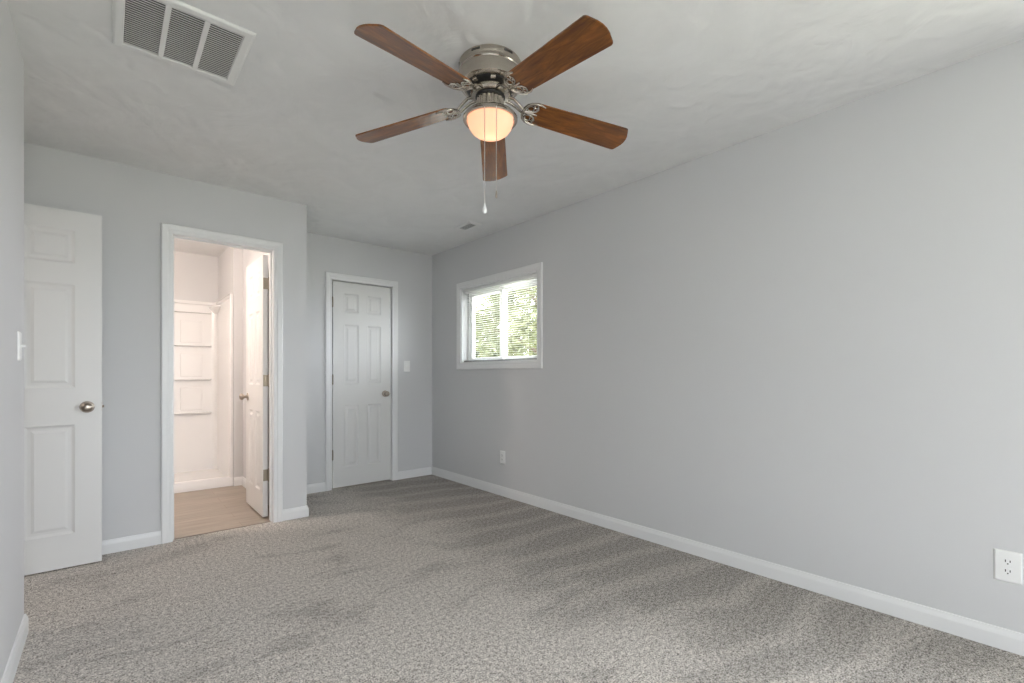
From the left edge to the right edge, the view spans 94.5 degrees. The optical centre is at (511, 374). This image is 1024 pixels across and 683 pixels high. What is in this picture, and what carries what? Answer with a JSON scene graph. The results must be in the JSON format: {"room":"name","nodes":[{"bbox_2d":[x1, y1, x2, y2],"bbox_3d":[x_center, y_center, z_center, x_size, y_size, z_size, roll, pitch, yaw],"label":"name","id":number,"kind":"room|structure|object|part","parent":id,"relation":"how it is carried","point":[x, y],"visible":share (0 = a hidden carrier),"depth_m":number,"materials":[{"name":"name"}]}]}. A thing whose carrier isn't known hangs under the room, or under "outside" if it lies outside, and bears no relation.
{"room":"empty bedroom","nodes":[
{"label":"empty bedroom","id":0,"kind":"room"},
{"bbox_2d":[0,0,23,681],"bbox_3d":[-0.314,-0.110,-0.137,0.115,2.440,5.600,0,0,-41],"label":"wall","id":1,"kind":"structure","parent":0,"point":[11,61],"depth_m":1.74,"materials":[{"name":"grey paint"}]},
{"bbox_2d":[0,614,28,682],"bbox_3d":[-0.463,1.067,-0.257,0.522,0.085,5.612,0,0,-41],"label":"baseboard","id":2,"kind":"structure","parent":1,"relation":"attached to","point":[10,670],"depth_m":1.79,"materials":[{"name":"white paint"}]},
{"bbox_2d":[17,331,25,360],"bbox_3d":[-1.976,-0.115,1.909,0.020,0.116,0.072,0,0,-41],"label":"light switch","id":3,"kind":"object","parent":1,"relation":"attached to","point":[19,334],"visible":1,"depth_m":1.88,"materials":[{"name":"white plastic"}]},
{"bbox_2d":[17,331,21,360],"bbox_3d":[-1.982,-0.115,1.904,0.006,0.116,0.072,0,0,-41],"label":"switch plate","id":4,"kind":"object","parent":3,"relation":"attached to","point":[19,335],"depth_m":1.88,"materials":[{"name":"white plastic"}]},
{"bbox_2d":[24,142,306,540],"bbox_3d":[-2.447,-0.110,3.069,2.105,2.440,0.115,0,0,-41],"label":"wall","id":5,"kind":"structure","parent":0,"point":[132,202],"depth_m":3.06,"materials":[{"name":"grey paint"}]},
{"bbox_2d":[102,531,160,554],"bbox_3d":[-2.703,1.067,2.765,1.050,0.085,0.012,0,0,-41],"label":"baseboard","id":6,"kind":"structure","parent":5,"relation":"attached to","point":[115,545],"depth_m":3.00,"materials":[{"name":"white paint"}]},
{"bbox_2d":[161,223,282,543],"bbox_3d":[-2.065,0.056,3.396,0.741,2.108,0.152,0,0,-41],"label":"door frame","id":7,"kind":"structure","parent":5,"relation":"attached to","point":[169,232],"depth_m":3.25,"materials":[{"name":"white paint"}]},
{"bbox_2d":[239,255,268,516],"bbox_3d":[-2.091,0.086,3.869,0.165,2.020,0.594,0,0,-41],"label":"door","id":8,"kind":"structure","parent":5,"relation":"in","point":[257,279],"depth_m":3.78,"materials":[{"name":"white paint"}]},
{"bbox_3d":[-2.273,0.186,4.005,0.065,0.067,0.067,0,0,-41],"label":"knob","id":9,"kind":"part","parent":8,"relation":"part of","materials":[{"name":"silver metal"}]},
{"bbox_2d":[174,251,217,302],"bbox_3d":[-4.032,-0.110,4.805,1.955,2.440,0.115,0,0,-41],"label":"wall","id":10,"kind":"structure","parent":0,"point":[195,275],"depth_m":5.20,"materials":[{"name":"paint"}]},
{"bbox_2d":[218,247,242,485],"bbox_3d":[-3.013,-0.110,5.053,0.085,2.440,0.835,0,0,-41],"label":"wall","id":11,"kind":"structure","parent":0,"point":[230,262],"depth_m":4.74,"materials":[{"name":"paint"}]},
{"bbox_2d":[234,477,245,487],"bbox_3d":[-2.513,1.067,4.471,0.082,0.085,0.700,0,0,-41],"label":"baseboard","id":12,"kind":"structure","parent":11,"relation":"attached to","point":[238,481],"depth_m":4.72,"materials":[{"name":"white paint"}]},
{"bbox_2d":[243,249,268,504],"bbox_3d":[-2.512,-0.110,4.649,0.150,2.440,2.370,0,0,-41],"label":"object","id":13,"kind":"object","parent":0,"point":[249,256],"depth_m":4.68,"materials":[{"name":"grey paint"}]},
{"bbox_2d":[307,232,431,484],"bbox_3d":[-1.524,-0.110,4.814,1.567,2.440,0.115,0,0,-41],"label":"wall","id":14,"kind":"structure","parent":0,"point":[412,271],"depth_m":5.02,"materials":[{"name":"grey paint"}]},
{"bbox_2d":[332,281,390,487],"bbox_3d":[-1.513,0.095,4.780,0.624,2.004,0.165,0,0,-41],"label":"door","id":15,"kind":"structure","parent":14,"relation":"in","point":[361,314],"depth_m":4.75,"materials":[{"name":"white paint"}]},
{"bbox_3d":[-1.300,0.197,4.896,0.067,0.067,0.065,0,0,-41],"label":"knob","id":16,"kind":"part","parent":15,"relation":"part of","materials":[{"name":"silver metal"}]},
{"bbox_2d":[325,272,397,490],"bbox_3d":[-1.529,0.064,4.797,0.752,2.092,0.134,0,0,-41],"label":"door frame","id":17,"kind":"structure","parent":14,"relation":"attached to","point":[329,276],"depth_m":4.68,"materials":[{"name":"white paint"}]},
{"bbox_2d":[404,361,409,371],"bbox_3d":[-1.121,-0.090,5.069,0.072,0.116,0.020,0,0,-41],"label":"light switch","id":18,"kind":"object","parent":14,"relation":"attached to","point":[406,363],"visible":1,"depth_m":5.07,"materials":[{"name":"white plastic"}]},
{"bbox_2d":[398,467,431,479],"bbox_3d":[-1.052,1.067,5.133,0.410,0.085,0.012,0,0,-41],"label":"baseboard","id":19,"kind":"structure","parent":14,"relation":"attached to","point":[412,473],"depth_m":5.12,"materials":[{"name":"white paint"}]},
{"bbox_2d":[7,0,1023,256],"bbox_3d":[-0.851,-1.380,1.608,5.200,0.100,9.250,0,0,-41],"label":"ceiling","id":20,"kind":"structure","parent":0,"point":[687,80],"depth_m":2.22,"materials":[{"name":"white paint"}]},
{"bbox_2d":[112,0,255,84],"bbox_3d":[-1.297,-1.324,1.865,0.428,0.011,0.427,0,0,-41],"label":"ceiling vent","id":21,"kind":"object","parent":20,"relation":"in","point":[178,33],"visible":1,"depth_m":1.85,"materials":[{"name":"white metal"}]},
{"bbox_2d":[453,221,481,230],"bbox_3d":[-0.398,-1.325,4.227,0.144,0.008,0.250,0,0,-41],"label":"ceiling vent","id":22,"kind":"object","parent":20,"relation":"in","point":[468,225],"visible":1,"depth_m":4.22,"materials":[{"name":"white metal"}]},
{"bbox_2d":[354,15,627,213],"bbox_3d":[-0.078,-0.991,1.991,1.256,0.677,1.232,0,0,-41],"label":"ceiling fan","id":23,"kind":"object","parent":20,"relation":"hanging from","point":[491,76],"visible":1,"depth_m":1.92,"materials":[{"name":"brown wood"}]},
{"bbox_3d":[-0.484,-1.131,2.156,0.494,0.082,0.138,0,0,18],"label":"blade","id":24,"kind":"part","parent":23,"relation":"part of","materials":[{"name":"brown wood"}]},
{"bbox_3d":[-0.334,-1.131,1.698,0.138,0.082,0.494,0,0,36],"label":"blade","id":25,"kind":"part","parent":23,"relation":"part of","materials":[{"name":"brown wood"}]},
{"bbox_3d":[-0.109,-0.888,1.929,0.004,0.423,0.025,0,0,10],"label":"pull chain","id":26,"kind":"part","parent":23,"relation":"part of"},
{"bbox_3d":[-0.093,-1.060,2.031,0.198,0.083,0.198,0,0,-41],"label":"lamp shade","id":27,"kind":"part","parent":23,"relation":"part of","materials":[{"name":"white glass"}]},
{"bbox_3d":[-0.094,-1.131,2.442,0.138,0.082,0.494,0,0,0],"label":"blade","id":28,"kind":"part","parent":23,"relation":"part of","materials":[{"name":"brown wood"}]},
{"bbox_3d":[-0.066,-0.921,1.929,0.004,0.356,0.025,0,0,-16],"label":"pull chain","id":29,"kind":"part","parent":23,"relation":"part of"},
{"bbox_3d":[0.149,-1.131,1.699,0.138,0.082,0.494,0,0,-36],"label":"blade","id":30,"kind":"part","parent":23,"relation":"part of","materials":[{"name":"brown wood"}]},
{"bbox_3d":[0.297,-1.131,2.159,0.494,0.082,0.138,0,0,-18],"label":"blade","id":31,"kind":"part","parent":23,"relation":"part of","materials":[{"name":"brown wood"}]},
{"bbox_2d":[13,475,1023,682],"bbox_3d":[-0.364,1.139,2.025,3.920,0.062,9.250,0,0,-41],"label":"floor","id":32,"kind":"structure","parent":0,"point":[427,578],"depth_m":2.22,"materials":[{"name":"grey carpet"}]},
{"bbox_2d":[174,294,232,493],"bbox_3d":[-3.636,0.149,4.518,1.550,1.914,0.831,0,0,-41],"label":"shower stall","id":33,"kind":"object","parent":32,"relation":"on","point":[203,331],"visible":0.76,"depth_m":5.14,"materials":[{"name":"white plastic"}]},
{"bbox_3d":[-3.498,0.263,5.162,0.200,0.245,0.011,0,0,-41],"label":"raised panel","id":34,"kind":"part","parent":33,"relation":"part of","materials":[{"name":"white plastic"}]},
{"bbox_3d":[-3.498,-0.102,5.162,0.200,0.245,0.011,0,0,-41],"label":"raised panel","id":35,"kind":"part","parent":33,"relation":"part of","materials":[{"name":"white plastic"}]},
{"bbox_3d":[-3.498,-0.470,5.162,0.200,0.240,0.011,0,0,-41],"label":"raised panel","id":36,"kind":"part","parent":33,"relation":"part of","materials":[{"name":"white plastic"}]},
{"bbox_2d":[174,411,210,414],"bbox_3d":[-3.634,0.418,5.016,0.765,0.016,0.045,0,0,-41],"label":"shelf","id":37,"kind":"object","parent":33,"relation":"attached to","point":[175,412],"depth_m":5.15,"materials":[{"name":"white plastic"}]},
{"bbox_2d":[174,379,210,379],"bbox_3d":[-3.634,0.053,5.016,0.765,0.016,0.045,0,0,-41],"label":"shelf","id":38,"kind":"object","parent":33,"relation":"attached to","point":[174,379],"depth_m":5.13,"materials":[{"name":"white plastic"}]},
{"bbox_2d":[174,344,210,346],"bbox_3d":[-3.634,-0.317,5.016,0.765,0.016,0.045,0,0,-41],"label":"shelf","id":39,"kind":"object","parent":33,"relation":"attached to","point":[175,345],"depth_m":5.16,"materials":[{"name":"white plastic"}]},
{"bbox_2d":[174,310,210,313],"bbox_3d":[-3.634,-0.682,5.016,0.765,0.016,0.045,0,0,-41],"label":"shelf","id":40,"kind":"object","parent":33,"relation":"attached to","point":[175,311],"depth_m":5.15,"materials":[{"name":"white plastic"}]},
{"bbox_2d":[209,305,219,313],"bbox_3d":[-3.268,-0.719,5.200,0.070,0.072,0.240,0,0,-41],"label":"corner shelf","id":41,"kind":"object","parent":33,"relation":"attached to","point":[213,309],"depth_m":5.22,"materials":[{"name":"white plastic"}]},
{"bbox_2d":[174,520,270,539],"bbox_3d":[-2.057,1.107,3.387,0.593,0.005,0.032,0,0,-41],"label":"threshold","id":42,"kind":"object","parent":32,"relation":"on","point":[180,537],"visible":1,"depth_m":3.37,"materials":[{"name":"brown wood"}]},
{"bbox_2d":[283,482,325,520],"bbox_3d":[-1.847,1.067,4.030,0.353,0.085,0.918,0,0,-13],"label":"baseboard","id":43,"kind":"structure","parent":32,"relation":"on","point":[302,511],"depth_m":3.68,"materials":[{"name":"white paint"}]},
{"bbox_2d":[432,39,1023,633],"bbox_3d":[1.358,-0.110,2.769,0.150,2.440,8.140,0,0,-41],"label":"wall","id":44,"kind":"structure","parent":0,"point":[799,345],"depth_m":2.48,"materials":[{"name":"grey paint"}]},
{"bbox_2d":[456,262,542,369],"bbox_3d":[-0.103,-0.495,4.460,0.168,0.884,1.259,0,0,-41],"label":"window","id":45,"kind":"structure","parent":44,"relation":"in","point":[470,352],"depth_m":4.48,"materials":[{"name":"white plastic"}]},
{"bbox_3d":[-0.248,-0.486,4.672,0.028,0.685,0.532,0,0,-41],"label":"sash","id":46,"kind":"part","parent":45,"relation":"part of","materials":[{"name":"white plastic"}]},
{"bbox_2d":[464,273,536,361],"bbox_3d":[-0.131,-0.496,4.435,0.036,0.734,1.099,0,0,-41],"label":"window blind","id":47,"kind":"object","parent":45,"relation":"attached to","point":[498,284],"visible":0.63,"depth_m":4.40,"materials":[{"name":"white plastic"}]},
{"bbox_3d":[-0.128,-0.483,4.438,0.028,0.707,0.001,0,0,-41],"label":"ladder cord","id":48,"kind":"part","parent":47,"relation":"part of","materials":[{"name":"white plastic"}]},
{"bbox_3d":[-0.128,-0.136,4.438,0.025,0.013,1.093,0,0,-41],"label":"rail","id":49,"kind":"part","parent":47,"relation":"part of","materials":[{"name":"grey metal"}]},
{"bbox_3d":[0.101,-0.486,4.314,0.028,0.685,0.556,0,0,-41],"label":"sash","id":50,"kind":"part","parent":45,"relation":"part of","materials":[{"name":"white plastic"}]},
{"bbox_2d":[500,450,504,463],"bbox_3d":[-0.088,0.758,4.335,0.008,0.118,0.074,0,0,-41],"label":"wall outlet","id":51,"kind":"object","parent":44,"relation":"attached to","point":[502,453],"visible":1,"depth_m":4.33,"materials":[{"name":"white plastic"}]},
{"bbox_2d":[432,467,1023,655],"bbox_3d":[1.475,1.067,2.507,0.012,0.085,7.290,0,0,-41],"label":"baseboard","id":52,"kind":"structure","parent":44,"relation":"attached to","point":[998,637],"depth_m":2.49,"materials":[{"name":"white paint"}]},
{"bbox_2d":[994,548,1022,584],"bbox_3d":[1.995,0.772,1.903,0.008,0.126,0.080,0,0,-41],"label":"wall outlet","id":53,"kind":"object","parent":44,"relation":"attached to","point":[1008,565],"visible":1,"depth_m":1.90,"materials":[{"name":"white plastic"}]},
{"bbox_2d":[1002,558,1013,565],"bbox_3d":[1.993,0.752,1.901,0.002,0.025,0.034,0,0,-41],"label":"receptacle","id":54,"kind":"object","parent":53,"relation":"attached to","point":[1005,561],"depth_m":1.90,"materials":[{"name":"white plastic"}]},
{"bbox_2d":[1002,568,1013,575],"bbox_3d":[1.993,0.791,1.901,0.002,0.025,0.034,0,0,-41],"label":"receptacle","id":55,"kind":"object","parent":53,"relation":"attached to","point":[1005,571],"depth_m":1.90,"materials":[{"name":"white plastic"}]},
{"bbox_3d":[-2.851,-0.110,2.012,0.115,2.440,0.965,0,0,-41],"label":"wall","id":56,"kind":"structure","parent":0,"visible":0},
{"bbox_2d":[24,203,103,575],"bbox_3d":[-2.731,0.081,2.572,0.777,2.045,0.165,0,0,-41],"label":"door","id":57,"kind":"structure","parent":56,"relation":"in","point":[63,405],"depth_m":2.69,"materials":[{"name":"white paint"}]},
{"bbox_3d":[-2.460,0.188,2.738,0.067,0.067,0.065,0,0,-41],"label":"knob","id":58,"kind":"part","parent":57,"relation":"part of","materials":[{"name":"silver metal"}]},
{"label":"outside","id":59,"kind":"structure","parent":0,"visible":0},
{"bbox_3d":[5.697,1.810,4.878,75.000,0.400,90.000,0,0,-41],"label":"ground","id":60,"kind":"structure","parent":59,"visible":0},
{"bbox_2d":[475,312,487,357],"bbox_3d":[-2.306,-1.010,17.003,3.881,5.253,4.065,0,0,9],"label":"leafy tree","id":61,"kind":"object","parent":60,"relation":"on","point":[476,338],"visible":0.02,"depth_m":16.27,"materials":[{"name":"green plant"}]},
{"bbox_2d":[475,286,536,357],"bbox_3d":[0.895,-1.276,13.635,4.258,5.781,4.143,0,0,41],"label":"leafy tree","id":62,"kind":"object","parent":60,"relation":"on","point":[491,342],"visible":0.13,"depth_m":13.05,"materials":[{"name":"green plant"}]},
{"bbox_2d":[475,287,536,355],"bbox_3d":[0.434,-1.452,22.109,4.740,6.135,4.545,0,0,36],"label":"leafy tree","id":63,"kind":"object","parent":60,"relation":"on","point":[494,319],"visible":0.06,"depth_m":20.86,"materials":[{"name":"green plant"}]}
]}

